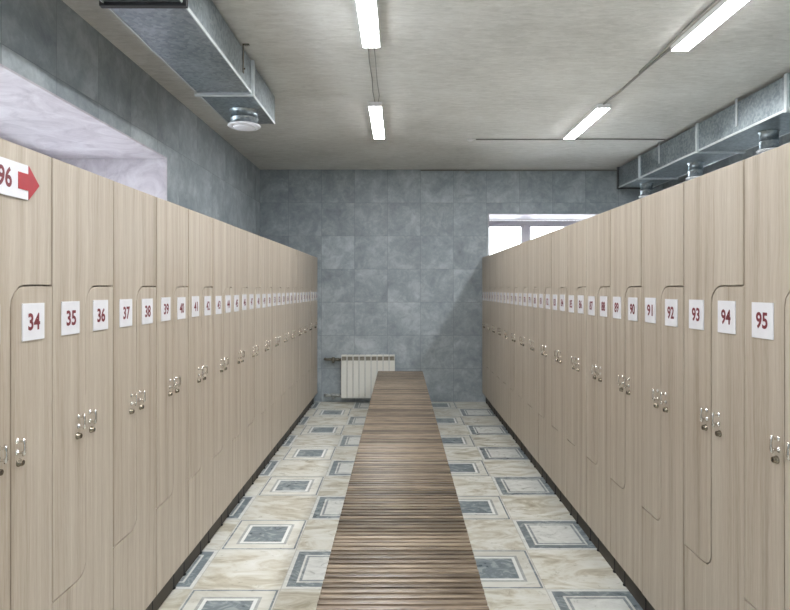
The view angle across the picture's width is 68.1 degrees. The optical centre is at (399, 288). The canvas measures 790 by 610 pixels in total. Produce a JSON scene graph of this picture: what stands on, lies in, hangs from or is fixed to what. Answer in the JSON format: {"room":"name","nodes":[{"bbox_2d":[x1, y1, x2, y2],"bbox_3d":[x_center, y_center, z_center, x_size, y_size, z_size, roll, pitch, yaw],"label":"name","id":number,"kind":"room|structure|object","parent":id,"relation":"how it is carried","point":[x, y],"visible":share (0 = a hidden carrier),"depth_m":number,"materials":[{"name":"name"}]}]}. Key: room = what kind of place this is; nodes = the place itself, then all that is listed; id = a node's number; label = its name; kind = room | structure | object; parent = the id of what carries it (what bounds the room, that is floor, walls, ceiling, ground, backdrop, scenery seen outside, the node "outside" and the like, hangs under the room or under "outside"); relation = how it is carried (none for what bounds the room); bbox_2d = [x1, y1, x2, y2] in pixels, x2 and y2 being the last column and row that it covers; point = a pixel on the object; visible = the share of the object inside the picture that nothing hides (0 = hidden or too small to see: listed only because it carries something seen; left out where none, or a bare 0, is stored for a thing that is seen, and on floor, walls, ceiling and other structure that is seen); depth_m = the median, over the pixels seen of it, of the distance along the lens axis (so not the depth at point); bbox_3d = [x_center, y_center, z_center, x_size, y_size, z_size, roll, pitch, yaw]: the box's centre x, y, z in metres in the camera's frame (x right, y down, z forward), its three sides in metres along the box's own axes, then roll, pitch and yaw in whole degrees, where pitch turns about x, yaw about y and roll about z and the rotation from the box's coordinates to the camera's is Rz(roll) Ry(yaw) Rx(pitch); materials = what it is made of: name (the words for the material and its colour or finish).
{"room":"changing room","nodes":[
{"label":"changing room","id":0,"kind":"room"},
{"bbox_2d":[0,0,259,235],"bbox_3d":[-2.517,-0.043,3.160,1.066,3.300,10.720,0,0,0],"label":"wall","id":1,"kind":"structure","parent":0,"point":[47,43],"depth_m":4.30,"materials":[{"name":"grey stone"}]},
{"bbox_2d":[0,64,166,200],"bbox_3d":[-2.467,-0.506,2.800,0.965,1.227,4.400,0,0,0],"label":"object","id":2,"kind":"structure","parent":1,"relation":"attached to","point":[32,117],"depth_m":4.32,"materials":[{"name":"white stone"}]},
{"bbox_2d":[158,402,642,609],"bbox_3d":[0.533,1.682,3.410,6.834,0.150,11.620,0,0,0],"label":"floor","id":3,"kind":"structure","parent":0,"point":[272,551],"depth_m":3.95,"materials":[{"name":"tile"}]},
{"bbox_2d":[0,138,51,609],"bbox_3d":[-1.420,0.585,1.742,0.579,2.045,0.418,0,0,0],"label":"locker","id":4,"kind":"object","parent":3,"relation":"on","point":[25,225],"visible":1,"depth_m":1.81,"materials":[{"name":"brown wood"}]},
{"bbox_2d":[0,157,38,199],"bbox_3d":[-1.154,-0.329,1.727,0.005,0.107,0.290,0,0,0],"label":"direction sign","id":5,"kind":"object","parent":4,"relation":"attached to","point":[17,180],"visible":1,"depth_m":1.76,"materials":[{"name":"white plastic"}]},
{"bbox_2d":[44,158,112,609],"bbox_3d":[-1.421,0.585,2.162,0.579,2.045,0.418,0,0,0],"label":"locker","id":6,"kind":"object","parent":3,"relation":"on","point":[81,199],"visible":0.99,"depth_m":2.12,"materials":[{"name":"brown wood"}]},
{"bbox_2d":[107,181,155,609],"bbox_3d":[-1.421,0.585,2.581,0.577,2.045,0.418,0,0,0],"label":"locker","id":7,"kind":"object","parent":3,"relation":"on","point":[134,211],"visible":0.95,"depth_m":2.56,"materials":[{"name":"brown wood"}]},
{"bbox_2d":[146,197,187,609],"bbox_3d":[-1.421,0.585,3.001,0.579,2.045,0.418,0,0,0],"label":"locker","id":8,"kind":"object","parent":3,"relation":"on","point":[171,218],"visible":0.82,"depth_m":2.96,"materials":[{"name":"brown wood"}]},
{"bbox_2d":[179,209,212,580],"bbox_3d":[-1.420,0.585,3.420,0.579,2.045,0.418,0,0,0],"label":"locker","id":9,"kind":"object","parent":3,"relation":"on","point":[200,226],"visible":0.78,"depth_m":3.39,"materials":[{"name":"brown wood"}]},
{"bbox_2d":[204,218,231,547],"bbox_3d":[-1.420,0.585,3.840,0.580,2.045,0.418,0,0,0],"label":"locker","id":10,"kind":"object","parent":3,"relation":"on","point":[222,232],"visible":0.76,"depth_m":3.82,"materials":[{"name":"brown wood"}]},
{"bbox_2d":[225,226,247,519],"bbox_3d":[-1.421,0.585,4.259,0.578,2.045,0.418,0,0,0],"label":"locker","id":11,"kind":"object","parent":3,"relation":"on","point":[239,236],"visible":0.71,"depth_m":4.24,"materials":[{"name":"brown wood"}]},
{"bbox_2d":[241,231,260,498],"bbox_3d":[-1.420,0.585,4.679,0.579,2.045,0.418,0,0,0],"label":"locker","id":12,"kind":"object","parent":3,"relation":"on","point":[253,240],"visible":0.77,"depth_m":4.67,"materials":[{"name":"brown wood"}]},
{"bbox_2d":[255,237,271,479],"bbox_3d":[-1.421,0.585,5.098,0.579,2.045,0.418,0,0,0],"label":"locker","id":13,"kind":"object","parent":3,"relation":"on","point":[266,244],"visible":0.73,"depth_m":5.09,"materials":[{"name":"brown wood"}]},
{"bbox_2d":[266,241,280,464],"bbox_3d":[-1.420,0.585,5.518,0.580,2.045,0.418,0,0,0],"label":"locker","id":14,"kind":"object","parent":3,"relation":"on","point":[276,247],"visible":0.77,"depth_m":5.51,"materials":[{"name":"brown wood"}]},
{"bbox_2d":[276,244,288,451],"bbox_3d":[-1.420,0.585,5.937,0.580,2.045,0.418,0,0,0],"label":"locker","id":15,"kind":"object","parent":3,"relation":"on","point":[284,249],"visible":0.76,"depth_m":5.89,"materials":[{"name":"brown wood"}]},
{"bbox_2d":[284,247,295,440],"bbox_3d":[-1.421,0.585,6.357,0.579,2.045,0.418,0,0,0],"label":"locker","id":16,"kind":"object","parent":3,"relation":"on","point":[292,252],"visible":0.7,"depth_m":6.34,"materials":[{"name":"brown wood"}]},
{"bbox_2d":[292,250,302,430],"bbox_3d":[-1.420,0.585,6.776,0.580,2.045,0.418,0,0,0],"label":"locker","id":17,"kind":"object","parent":3,"relation":"on","point":[299,290],"visible":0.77,"depth_m":6.77,"materials":[{"name":"brown wood"}]},
{"bbox_2d":[298,252,307,422],"bbox_3d":[-1.421,0.585,7.196,0.579,2.045,0.418,0,0,0],"label":"locker","id":18,"kind":"object","parent":3,"relation":"on","point":[304,255],"visible":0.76,"depth_m":7.22,"materials":[{"name":"brown wood"}]},
{"bbox_2d":[304,254,312,414],"bbox_3d":[-1.420,0.585,7.615,0.580,2.045,0.418,0,0,0],"label":"locker","id":19,"kind":"object","parent":3,"relation":"on","point":[310,258],"visible":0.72,"depth_m":7.62,"materials":[{"name":"brown wood"}]},
{"bbox_2d":[309,256,316,407],"bbox_3d":[-1.420,0.585,8.035,0.580,2.045,0.418,0,0,0],"label":"locker","id":20,"kind":"object","parent":3,"relation":"on","point":[314,258],"visible":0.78,"depth_m":7.97,"materials":[{"name":"brown wood"}]},
{"bbox_2d":[364,391,436,423],"bbox_3d":[0.011,1.361,5.608,0.608,0.491,1.545,0,0,0],"label":"slatted bench","id":21,"kind":"object","parent":3,"relation":"on","point":[385,407],"visible":0.84,"depth_m":5.46,"materials":[{"name":"wood"}]},
{"bbox_2d":[373,371,427,390],"bbox_3d":[0.011,1.361,7.162,0.608,0.491,1.546,0,0,0],"label":"slatted bench","id":22,"kind":"object","parent":3,"relation":"on","point":[385,380],"visible":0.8,"depth_m":7.05,"materials":[{"name":"wood"}]},
{"bbox_2d":[347,424,454,488],"bbox_3d":[0.011,1.361,4.053,0.608,0.491,1.545,0,0,0],"label":"slatted bench","id":23,"kind":"object","parent":3,"relation":"on","point":[388,456],"visible":0.9,"depth_m":3.80,"materials":[{"name":"wood"}]},
{"bbox_2d":[316,489,488,609],"bbox_3d":[0.011,1.361,2.497,0.608,0.491,1.546,0,0,0],"label":"slatted bench","id":24,"kind":"object","parent":3,"relation":"on","point":[392,549],"visible":1,"depth_m":2.45,"materials":[{"name":"wood"}]},
{"bbox_2d":[482,256,489,406],"bbox_3d":[1.431,0.585,8.067,0.578,2.045,0.418,0,0,0],"label":"locker","id":25,"kind":"object","parent":3,"relation":"on","point":[484,259],"visible":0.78,"depth_m":8.05,"materials":[{"name":"brown wood"}]},
{"bbox_2d":[486,255,494,413],"bbox_3d":[1.431,0.585,7.647,0.578,2.045,0.418,0,0,0],"label":"locker","id":26,"kind":"object","parent":3,"relation":"on","point":[488,324],"visible":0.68,"depth_m":7.60,"materials":[{"name":"brown wood"}]},
{"bbox_2d":[491,252,500,421],"bbox_3d":[1.430,0.585,7.228,0.580,2.045,0.418,0,0,0],"label":"locker","id":27,"kind":"object","parent":3,"relation":"on","point":[494,255],"visible":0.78,"depth_m":7.19,"materials":[{"name":"brown wood"}]},
{"bbox_2d":[497,250,507,430],"bbox_3d":[1.430,0.585,6.808,0.580,2.045,0.418,0,0,0],"label":"locker","id":28,"kind":"object","parent":3,"relation":"on","point":[500,253],"visible":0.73,"depth_m":6.77,"materials":[{"name":"brown wood"}]},
{"bbox_2d":[503,248,514,439],"bbox_3d":[1.430,0.585,6.389,0.580,2.045,0.418,0,0,0],"label":"locker","id":29,"kind":"object","parent":3,"relation":"on","point":[506,252],"visible":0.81,"depth_m":6.38,"materials":[{"name":"brown wood"}]},
{"bbox_2d":[510,245,522,450],"bbox_3d":[1.430,0.585,5.969,0.579,2.045,0.418,0,0,0],"label":"locker","id":30,"kind":"object","parent":3,"relation":"on","point":[514,395],"visible":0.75,"depth_m":5.95,"materials":[{"name":"brown wood"}]},
{"bbox_2d":[518,241,532,463],"bbox_3d":[1.431,0.585,5.550,0.578,2.045,0.418,0,0,0],"label":"locker","id":31,"kind":"object","parent":3,"relation":"on","point":[522,247],"visible":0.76,"depth_m":5.53,"materials":[{"name":"brown wood"}]},
{"bbox_2d":[527,237,544,479],"bbox_3d":[1.430,0.585,5.130,0.580,2.045,0.418,0,0,0],"label":"locker","id":32,"kind":"object","parent":3,"relation":"on","point":[532,406],"visible":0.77,"depth_m":5.10,"materials":[{"name":"brown wood"}]},
{"bbox_2d":[538,232,557,496],"bbox_3d":[1.430,0.585,4.711,0.580,2.045,0.418,0,0,0],"label":"locker","id":33,"kind":"object","parent":3,"relation":"on","point":[544,241],"visible":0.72,"depth_m":4.68,"materials":[{"name":"brown wood"}]},
{"bbox_2d":[551,226,573,517],"bbox_3d":[1.431,0.585,4.291,0.579,2.045,0.418,0,0,0],"label":"locker","id":34,"kind":"object","parent":3,"relation":"on","point":[559,439],"visible":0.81,"depth_m":4.27,"materials":[{"name":"brown wood"}]},
{"bbox_2d":[567,219,593,543],"bbox_3d":[1.431,0.585,3.872,0.578,2.045,0.418,0,0,0],"label":"locker","id":35,"kind":"object","parent":3,"relation":"on","point":[576,232],"visible":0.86,"depth_m":3.84,"materials":[{"name":"brown wood"}]},
{"bbox_2d":[587,210,619,577],"bbox_3d":[1.431,0.585,3.452,0.578,2.045,0.418,0,0,0],"label":"locker","id":36,"kind":"object","parent":3,"relation":"on","point":[599,478],"visible":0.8,"depth_m":3.42,"materials":[{"name":"brown wood"}]},
{"bbox_2d":[611,198,651,609],"bbox_3d":[1.431,0.585,3.033,0.578,2.045,0.418,0,0,0],"label":"locker","id":37,"kind":"object","parent":3,"relation":"on","point":[626,219],"visible":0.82,"depth_m":3.00,"materials":[{"name":"brown wood"}]},
{"bbox_2d":[642,182,684,609],"bbox_3d":[1.430,0.585,2.613,0.580,2.045,0.418,0,0,0],"label":"locker","id":38,"kind":"object","parent":3,"relation":"on","point":[663,546],"visible":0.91,"depth_m":2.59,"materials":[{"name":"brown wood"}]},
{"bbox_2d":[684,160,744,609],"bbox_3d":[1.431,0.585,2.194,0.579,2.045,0.418,0,0,0],"label":"locker","id":39,"kind":"object","parent":3,"relation":"on","point":[714,202],"visible":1,"depth_m":2.17,"materials":[{"name":"brown wood"}]},
{"bbox_2d":[744,143,789,609],"bbox_3d":[1.430,0.585,1.774,0.580,2.045,0.418,0,0,0],"label":"locker","id":40,"kind":"object","parent":3,"relation":"on","point":[767,174],"visible":1,"depth_m":1.85,"materials":[{"name":"brown wood"}]},
{"bbox_2d":[62,0,789,169],"bbox_3d":[0.433,-1.768,3.410,7.034,0.150,11.620,0,0,0],"label":"ceiling","id":41,"kind":"structure","parent":0,"point":[450,72],"depth_m":4.64,"materials":[{"name":"paint"}]},
{"bbox_2d":[99,0,274,130],"bbox_3d":[-1.270,-1.490,1.595,0.460,0.405,6.986,0,0,0],"label":"ventilation duct","id":42,"kind":"object","parent":41,"relation":"hanging from","point":[192,38],"visible":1,"depth_m":3.64,"materials":[{"name":"metal"}]},
{"bbox_2d":[356,0,379,47],"bbox_3d":[-0.192,-1.670,3.430,0.120,0.044,1.160,0,0,0],"label":"ceiling lamp","id":43,"kind":"object","parent":41,"relation":"attached to","point":[367,10],"visible":1,"depth_m":3.63,"materials":[{"name":"white plastic"}]},
{"bbox_2d":[368,48,374,101],"bbox_3d":[-0.222,-1.685,4.650,0.016,0.008,1.240,0,0,0],"label":"cable","id":44,"kind":"object","parent":41,"relation":"attached to","point":[368,48],"visible":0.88,"depth_m":4.55,"materials":[{"name":"grey plastic"}]},
{"bbox_2d":[368,102,384,138],"bbox_3d":[-0.222,-1.670,5.867,0.120,0.044,1.163,0,0,0],"label":"ceiling lamp","id":45,"kind":"object","parent":41,"relation":"attached to","point":[375,108],"visible":1,"depth_m":5.70,"materials":[{"name":"white plastic"}]},
{"bbox_2d":[374,48,379,101],"bbox_3d":[-0.176,-1.685,4.650,0.018,0.006,1.240,0,0,-1],"label":"cable","id":46,"kind":"object","parent":41,"relation":"attached to","point":[374,48],"visible":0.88,"depth_m":4.57,"materials":[{"name":"grey plastic"}]},
{"bbox_2d":[476,139,664,139],"bbox_3d":[1.927,-1.684,6.600,2.135,0.016,0.029,0,0,0],"label":"cable","id":47,"kind":"object","parent":41,"relation":"attached to","point":[476,139],"visible":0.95,"depth_m":6.59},
{"bbox_2d":[564,104,610,138],"bbox_3d":[1.870,-1.670,5.901,0.120,0.044,1.113,0,0,0],"label":"ceiling lamp","id":48,"kind":"object","parent":41,"relation":"attached to","point":[598,110],"visible":1,"depth_m":5.76,"materials":[{"name":"white plastic"}]},
{"bbox_2d":[603,47,670,104],"bbox_3d":[1.884,-1.683,4.710,0.028,0.021,1.241,0,0,-2],"label":"cable","id":49,"kind":"object","parent":41,"relation":"attached to","point":[669,48],"visible":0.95,"depth_m":4.59,"materials":[{"name":"grey plastic"}]},
{"bbox_2d":[639,0,716,72],"bbox_3d":[1.849,-1.685,3.575,0.022,0.012,1.950,0,0,1],"label":"cable","id":50,"kind":"object","parent":41,"relation":"attached to","point":[714,1],"visible":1,"depth_m":3.89,"materials":[{"name":"grey plastic"}]},
{"bbox_2d":[617,73,789,197],"bbox_3d":[3.225,-1.442,3.066,0.490,0.500,9.928,0,0,0],"label":"ventilation duct","id":51,"kind":"object","parent":41,"relation":"hanging from","point":[762,117],"visible":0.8,"depth_m":5.70,"materials":[{"name":"metal"}]},
{"bbox_2d":[671,0,748,51],"bbox_3d":[1.945,-1.670,3.485,0.120,0.044,1.170,0,0,0],"label":"ceiling lamp","id":52,"kind":"object","parent":41,"relation":"attached to","point":[722,10],"visible":1,"depth_m":3.66,"materials":[{"name":"white plastic"}]},
{"bbox_2d":[260,170,662,401],"bbox_3d":[0.983,-0.043,8.735,5.934,3.300,0.830,0,0,0],"label":"wall","id":53,"kind":"structure","parent":0,"point":[399,254],"depth_m":8.32,"materials":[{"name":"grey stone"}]},
{"bbox_2d":[324,354,394,398],"bbox_3d":[-0.569,1.241,8.259,1.013,0.622,0.119,0,0,0],"label":"radiator","id":54,"kind":"object","parent":53,"relation":"attached to","point":[358,372],"visible":0.77,"depth_m":8.20,"materials":[{"name":"white metal"}]},
{"bbox_2d":[421,170,616,170],"bbox_3d":[2.000,-1.680,8.308,3.400,0.022,0.020,0,0,0],"label":"cable","id":55,"kind":"object","parent":53,"relation":"attached to","point":[421,170],"visible":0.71,"depth_m":8.30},
{"bbox_2d":[489,221,578,242],"bbox_3d":[2.182,-0.405,9.090,1.812,1.300,0.070,0,0,0],"label":"window","id":56,"kind":"structure","parent":53,"relation":"in","point":[525,226],"depth_m":9.05,"materials":[{"name":"white plastic"}]},
{"bbox_2d":[488,214,597,254],"bbox_3d":[2.182,-0.405,8.685,1.836,1.324,0.729,0,0,0],"label":"trim","id":57,"kind":"structure","parent":53,"relation":"attached to","point":[491,217],"depth_m":8.67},
{"bbox_2d":[663,133,789,189],"bbox_3d":[3.850,-0.043,3.060,0.200,3.300,10.520,0,0,0],"label":"wall","id":58,"kind":"structure","parent":0,"point":[785,139],"depth_m":6.69,"materials":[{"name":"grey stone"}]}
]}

